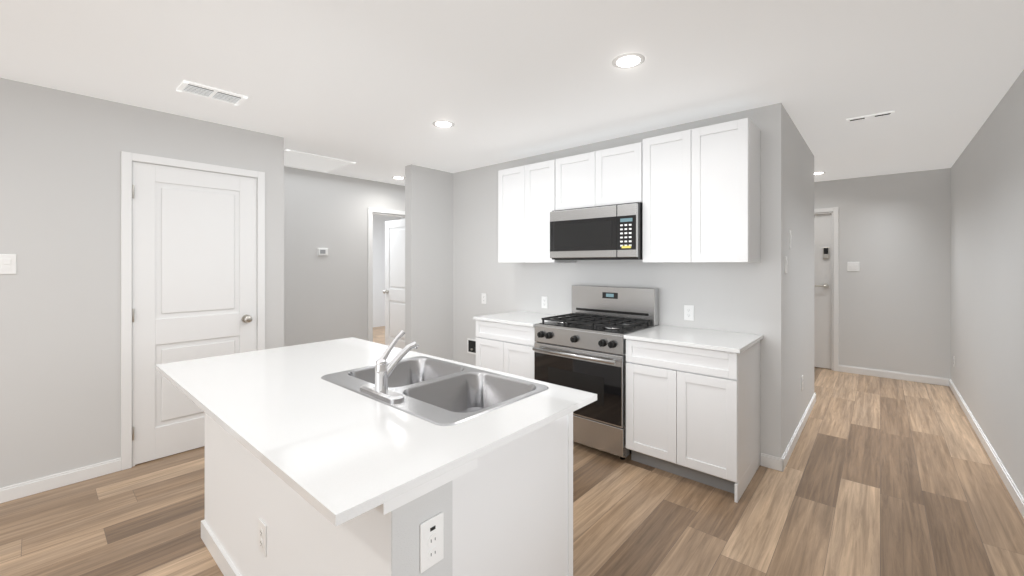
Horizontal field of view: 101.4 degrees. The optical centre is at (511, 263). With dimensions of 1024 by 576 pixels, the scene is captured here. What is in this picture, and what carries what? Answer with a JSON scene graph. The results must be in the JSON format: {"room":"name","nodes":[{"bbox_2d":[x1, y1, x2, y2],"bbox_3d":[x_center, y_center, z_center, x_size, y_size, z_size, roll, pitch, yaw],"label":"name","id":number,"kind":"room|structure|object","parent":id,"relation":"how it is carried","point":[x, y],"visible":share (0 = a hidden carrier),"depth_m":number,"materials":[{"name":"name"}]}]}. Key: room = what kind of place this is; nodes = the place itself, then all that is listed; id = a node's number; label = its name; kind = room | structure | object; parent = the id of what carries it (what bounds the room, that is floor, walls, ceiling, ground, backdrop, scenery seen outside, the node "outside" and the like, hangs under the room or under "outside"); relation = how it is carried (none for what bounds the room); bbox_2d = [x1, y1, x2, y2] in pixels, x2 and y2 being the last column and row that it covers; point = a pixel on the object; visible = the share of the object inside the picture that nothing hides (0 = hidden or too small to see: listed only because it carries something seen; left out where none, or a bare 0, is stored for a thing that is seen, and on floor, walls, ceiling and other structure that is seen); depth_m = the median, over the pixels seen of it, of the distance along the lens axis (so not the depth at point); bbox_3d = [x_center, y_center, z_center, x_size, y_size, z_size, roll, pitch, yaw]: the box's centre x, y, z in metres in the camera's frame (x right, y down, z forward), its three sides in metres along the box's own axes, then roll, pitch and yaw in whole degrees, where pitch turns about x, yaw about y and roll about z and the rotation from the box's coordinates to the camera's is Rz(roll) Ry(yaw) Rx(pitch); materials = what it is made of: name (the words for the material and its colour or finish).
{"room":"kitchen","nodes":[
{"label":"kitchen","id":0,"kind":"room"},
{"bbox_2d":[0,78,452,487],"bbox_3d":[-3.210,0.155,2.206,0.115,2.450,7.480,0,0,41],"label":"wall","id":1,"kind":"structure","parent":0,"point":[60,289],"depth_m":2.67,"materials":[{"name":"paint"}]},
{"bbox_2d":[0,254,15,273],"bbox_3d":[-2.929,0.005,2.431,0.010,0.116,0.072,0,0,41],"label":"light switch","id":2,"kind":"object","parent":1,"relation":"attached to","point":[7,263],"visible":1,"depth_m":2.43,"materials":[{"name":"white plastic"}]},
{"bbox_2d":[0,457,120,502],"bbox_3d":[-4.118,1.337,1.075,0.013,0.085,4.581,0,0,41],"label":"baseboard","id":3,"kind":"structure","parent":1,"relation":"attached to","point":[31,487],"depth_m":2.58,"materials":[{"name":"white"}]},
{"bbox_2d":[121,151,264,469],"bbox_3d":[-2.362,0.317,3.159,0.131,2.127,0.868,0,0,41],"label":"door frame","id":4,"kind":"structure","parent":1,"relation":"attached to","point":[127,307],"depth_m":2.84,"materials":[{"name":"white wood"}]},
{"bbox_2d":[132,164,254,464],"bbox_3d":[-2.341,0.343,3.136,0.179,2.058,0.753,0,0,41],"label":"pantry door","id":5,"kind":"structure","parent":1,"relation":"in","point":[194,265],"depth_m":3.06,"materials":[{"name":"white wood"}]},
{"bbox_2d":[284,166,404,346],"bbox_3d":[-2.040,0.155,5.251,0.115,2.450,5.200,0,0,41],"label":"wall","id":6,"kind":"structure","parent":0,"point":[325,298],"depth_m":4.99,"materials":[{"name":"paint"}]},
{"bbox_2d":[317,248,327,255],"bbox_3d":[-2.223,-0.133,4.936,0.026,0.094,0.124,0,0,41],"label":"thermostat","id":7,"kind":"object","parent":6,"relation":"attached to","point":[322,251],"visible":1,"depth_m":4.92,"materials":[{"name":"white plastic"}]},
{"bbox_2d":[368,207,404,341],"bbox_3d":[-1.599,0.332,5.740,0.131,2.097,0.874,0,0,41],"label":"door frame","id":8,"kind":"structure","parent":6,"relation":"attached to","point":[371,211],"depth_m":5.40,"materials":[{"name":"white wood"}]},
{"bbox_2d":[383,219,404,348],"bbox_3d":[-1.703,0.358,6.322,0.752,2.028,0.179,0,0,43],"label":"bedroom door","id":9,"kind":"structure","parent":6,"relation":"in","point":[394,291],"depth_m":6.38,"materials":[{"name":"white wood"}]},
{"bbox_2d":[373,215,400,326],"bbox_3d":[-3.956,0.155,7.998,0.100,2.450,4.400,0,0,41],"label":"wall","id":10,"kind":"structure","parent":0,"point":[379,269],"depth_m":9.14,"materials":[{"name":"paint"}]},
{"bbox_2d":[0,326,1023,575],"bbox_3d":[-1.927,1.430,3.489,9.300,0.100,11.500,0,0,41],"label":"floor","id":11,"kind":"structure","parent":0,"point":[882,476],"depth_m":2.32,"materials":[{"name":"brown wood"}]},
{"bbox_2d":[201,410,572,575],"bbox_3d":[-0.659,0.945,1.815,1.750,0.870,0.849,0,0,41],"label":"kitchen island","id":12,"kind":"object","parent":11,"relation":"on","point":[509,511],"depth_m":1.36,"materials":[{"name":"paint"}]},
{"bbox_2d":[156,338,596,529],"bbox_3d":[-0.698,0.489,1.791,1.828,0.042,1.000,0,0,41],"label":"island countertop","id":13,"kind":"structure","parent":12,"relation":"on","point":[347,455],"depth_m":1.28,"materials":[{"name":"white stone"}]},
{"bbox_2d":[372,330,419,393],"bbox_3d":[-0.438,0.363,1.608,0.047,0.210,0.190,0,0,41],"label":"faucet","id":14,"kind":"object","parent":13,"relation":"on","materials":[{"name":"silver metal"}]},
{"bbox_2d":[316,354,551,429],"bbox_3d":[-0.336,0.573,1.723,0.850,0.180,0.545,0,0,41],"label":"sink","id":15,"kind":"object","parent":13,"relation":"in","point":[444,393],"depth_m":1.76,"materials":[{"name":"silver metal"}]},
{"bbox_2d":[473,311,560,378],"bbox_3d":[0.117,0.934,3.837,0.703,0.892,0.635,0,0,41],"label":"base cabinet","id":16,"kind":"object","parent":11,"relation":"on","point":[505,341],"visible":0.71,"depth_m":3.62,"materials":[{"name":"white wood"}]},
{"bbox_2d":[532,285,657,459],"bbox_3d":[0.649,0.787,3.319,0.767,1.185,0.675,0,0,41],"label":"range","id":17,"kind":"object","parent":11,"relation":"on","point":[582,346],"visible":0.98,"depth_m":3.11,"materials":[{"name":"silver metal"}]},
{"bbox_2d":[624,325,762,502],"bbox_3d":[1.235,0.934,2.855,0.713,0.892,0.635,0,0,41],"label":"base cabinet","id":18,"kind":"object","parent":11,"relation":"on","point":[692,403],"visible":1,"depth_m":2.63,"materials":[{"name":"white wood"}]},
{"bbox_2d":[0,0,1023,185],"bbox_3d":[-1.927,-1.120,3.489,9.300,0.100,11.500,0,0,41],"label":"ceiling","id":19,"kind":"structure","parent":0,"point":[373,89],"depth_m":2.30,"materials":[{"name":"paint"}]},
{"bbox_2d":[176,80,247,105],"bbox_3d":[-1.881,-1.063,2.636,0.205,0.013,0.330,0,0,41],"label":"ceiling vent","id":20,"kind":"object","parent":19,"relation":"in","point":[201,90],"visible":0.98,"depth_m":2.62,"materials":[{"name":"white metal"}]},
{"bbox_2d":[284,149,355,171],"bbox_3d":[-2.134,-1.064,4.405,0.680,0.012,0.685,0,0,41],"label":"attic hatch","id":21,"kind":"object","parent":19,"relation":"in","point":[303,160],"visible":0.88,"depth_m":4.38,"materials":[{"name":"white paint"}]},
{"bbox_2d":[392,176,404,178],"bbox_3d":[-1.414,-1.066,5.234,0.170,0.007,0.170,0,0,41],"label":"recessed light","id":22,"kind":"object","parent":19,"relation":"in","point":[397,177],"visible":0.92,"depth_m":5.21,"materials":[{"name":"white plastic"}]},
{"bbox_2d":[432,120,454,127],"bbox_3d":[-0.525,-1.066,3.216,0.170,0.007,0.170,0,0,41],"label":"recessed light","id":23,"kind":"object","parent":19,"relation":"in","point":[443,123],"visible":1,"depth_m":3.20,"materials":[{"name":"white plastic"}]},
{"bbox_2d":[612,53,644,68],"bbox_3d":[0.614,-1.066,2.215,0.170,0.007,0.170,0,0,41],"label":"recessed light","id":24,"kind":"object","parent":19,"relation":"in","point":[627,60],"visible":1,"depth_m":2.20,"materials":[{"name":"white plastic"}]},
{"bbox_2d":[846,111,893,121],"bbox_3d":[2.599,-1.065,3.047,0.265,0.009,0.060,0,0,41],"label":"ceiling vent","id":25,"kind":"object","parent":19,"relation":"in","point":[870,116],"visible":0.98,"depth_m":3.03,"materials":[{"name":"white metal"}]},
{"bbox_2d":[453,103,813,457],"bbox_3d":[1.121,0.155,4.625,3.430,2.450,1.870,0,0,41],"label":"wall","id":26,"kind":"structure","parent":0,"point":[769,299],"depth_m":3.31,"materials":[{"name":"paint"}]},
{"bbox_2d":[467,338,475,354],"bbox_3d":[-0.452,0.942,4.745,0.170,0.170,0.025,0,0,41],"label":"outlet box","id":27,"kind":"object","parent":26,"relation":"attached to","point":[471,346],"visible":0.69,"depth_m":4.76,"materials":[{"name":"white plastic"}]},
{"bbox_2d":[482,293,485,303],"bbox_3d":[-0.311,0.390,4.632,0.072,0.116,0.008,0,0,41],"label":"outlet","id":28,"kind":"object","parent":26,"relation":"attached to","point":[483,298],"visible":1,"depth_m":4.63,"materials":[{"name":"white plastic"}]},
{"bbox_2d":[498,159,575,262],"bbox_3d":[0.228,-0.449,3.937,0.667,0.887,0.339,0,0,41],"label":"upper cabinet","id":29,"kind":"object","parent":26,"relation":"attached to","point":[526,200],"visible":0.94,"depth_m":3.80,"materials":[{"name":"white wood"}]},
{"bbox_2d":[542,296,547,308],"bbox_3d":[0.317,0.380,4.081,0.072,0.116,0.008,0,0,41],"label":"outlet","id":30,"kind":"object","parent":26,"relation":"attached to","point":[544,301],"visible":1,"depth_m":4.08,"materials":[{"name":"white plastic"}]},
{"bbox_2d":[555,142,642,209],"bbox_3d":[0.772,-0.670,3.459,0.777,0.444,0.339,0,0,41],"label":"upper cabinet","id":31,"kind":"object","parent":26,"relation":"attached to","point":[611,176],"visible":0.79,"depth_m":3.30,"materials":[{"name":"white wood"}]},
{"bbox_2d":[550,202,642,259],"bbox_3d":[0.744,-0.236,3.427,0.771,0.416,0.424,0,0,41],"label":"microwave","id":32,"kind":"object","parent":31,"relation":"attached to","point":[610,232],"visible":0.98,"depth_m":3.22,"materials":[{"name":"silver metal"}]},
{"bbox_2d":[684,305,693,320],"bbox_3d":[1.342,0.375,3.181,0.072,0.116,0.008,0,0,41],"label":"outlet","id":33,"kind":"object","parent":26,"relation":"attached to","point":[688,312],"visible":1,"depth_m":3.18,"materials":[{"name":"white plastic"}]},
{"bbox_2d":[643,118,759,262],"bbox_3d":[1.326,-0.459,2.972,0.695,0.907,0.339,0,0,41],"label":"upper cabinet","id":34,"kind":"object","parent":26,"relation":"attached to","point":[701,194],"visible":1,"depth_m":2.81,"materials":[{"name":"white wood"}]},
{"bbox_2d":[760,453,782,471],"bbox_3d":[1.748,1.337,2.821,0.132,0.085,0.013,0,0,41],"label":"baseboard","id":35,"kind":"structure","parent":26,"relation":"attached to","point":[771,461],"depth_m":2.82,"materials":[{"name":"white"}]},
{"bbox_2d":[785,256,787,272],"bbox_3d":[1.908,0.010,2.916,0.010,0.116,0.072,0,0,41],"label":"light switch","id":36,"kind":"object","parent":26,"relation":"attached to","point":[786,262],"visible":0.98,"depth_m":2.90,"materials":[{"name":"white plastic"}]},
{"bbox_2d":[789,230,791,247],"bbox_3d":[2.027,-0.175,3.051,0.010,0.130,0.050,0,0,41],"label":"light switch","id":37,"kind":"object","parent":26,"relation":"attached to","point":[790,236],"visible":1,"depth_m":3.04,"materials":[{"name":"white plastic"}]},
{"bbox_2d":[781,393,815,470],"bbox_3d":[2.414,1.337,3.490,0.013,0.085,1.896,0,0,41],"label":"baseboard","id":38,"kind":"structure","parent":26,"relation":"attached to","point":[794,438],"depth_m":3.26,"materials":[{"name":"white"}]},
{"bbox_2d":[814,168,950,378],"bbox_3d":[3.871,0.155,5.700,2.895,2.450,0.115,0,0,41],"label":"wall","id":39,"kind":"structure","parent":0,"point":[895,289],"depth_m":5.00,"materials":[{"name":"paint"}]},
{"bbox_2d":[814,214,831,368],"bbox_3d":[3.811,0.358,5.724,0.907,2.028,0.106,0,0,41],"label":"entry door","id":40,"kind":"structure","parent":39,"relation":"in","point":[822,290],"depth_m":5.50,"materials":[{"name":"white wood"}]},
{"bbox_2d":[814,207,838,370],"bbox_3d":[3.820,0.332,5.735,1.029,2.097,0.131,0,0,41],"label":"door frame","id":41,"kind":"structure","parent":39,"relation":"attached to","point":[834,211],"depth_m":5.37,"materials":[{"name":"white wood"}]},
{"bbox_2d":[847,262,858,270],"bbox_3d":[4.280,0.043,5.258,0.118,0.116,0.010,0,0,41],"label":"light switch","id":42,"kind":"object","parent":39,"relation":"attached to","point":[852,266],"visible":1,"depth_m":5.26,"materials":[{"name":"white plastic"}]},
{"bbox_2d":[839,365,949,385],"bbox_3d":[4.543,1.337,5.025,0.994,0.085,0.013,0,0,41],"label":"baseboard","id":43,"kind":"structure","parent":39,"relation":"attached to","point":[899,376],"depth_m":4.99,"materials":[{"name":"white wood"}]},
{"bbox_2d":[951,70,1023,497],"bbox_3d":[1.379,0.155,0.582,0.115,2.450,11.095,0,0,41],"label":"wall","id":44,"kind":"structure","parent":0,"point":[987,265],"depth_m":2.93,"materials":[{"name":"paint"}]},
{"bbox_2d":[949,379,1023,517],"bbox_3d":[1.293,1.337,0.581,0.013,0.085,10.980,0,0,41],"label":"baseboard","id":45,"kind":"structure","parent":44,"relation":"attached to","point":[1013,490],"depth_m":2.89,"materials":[{"name":"white"}]}
]}

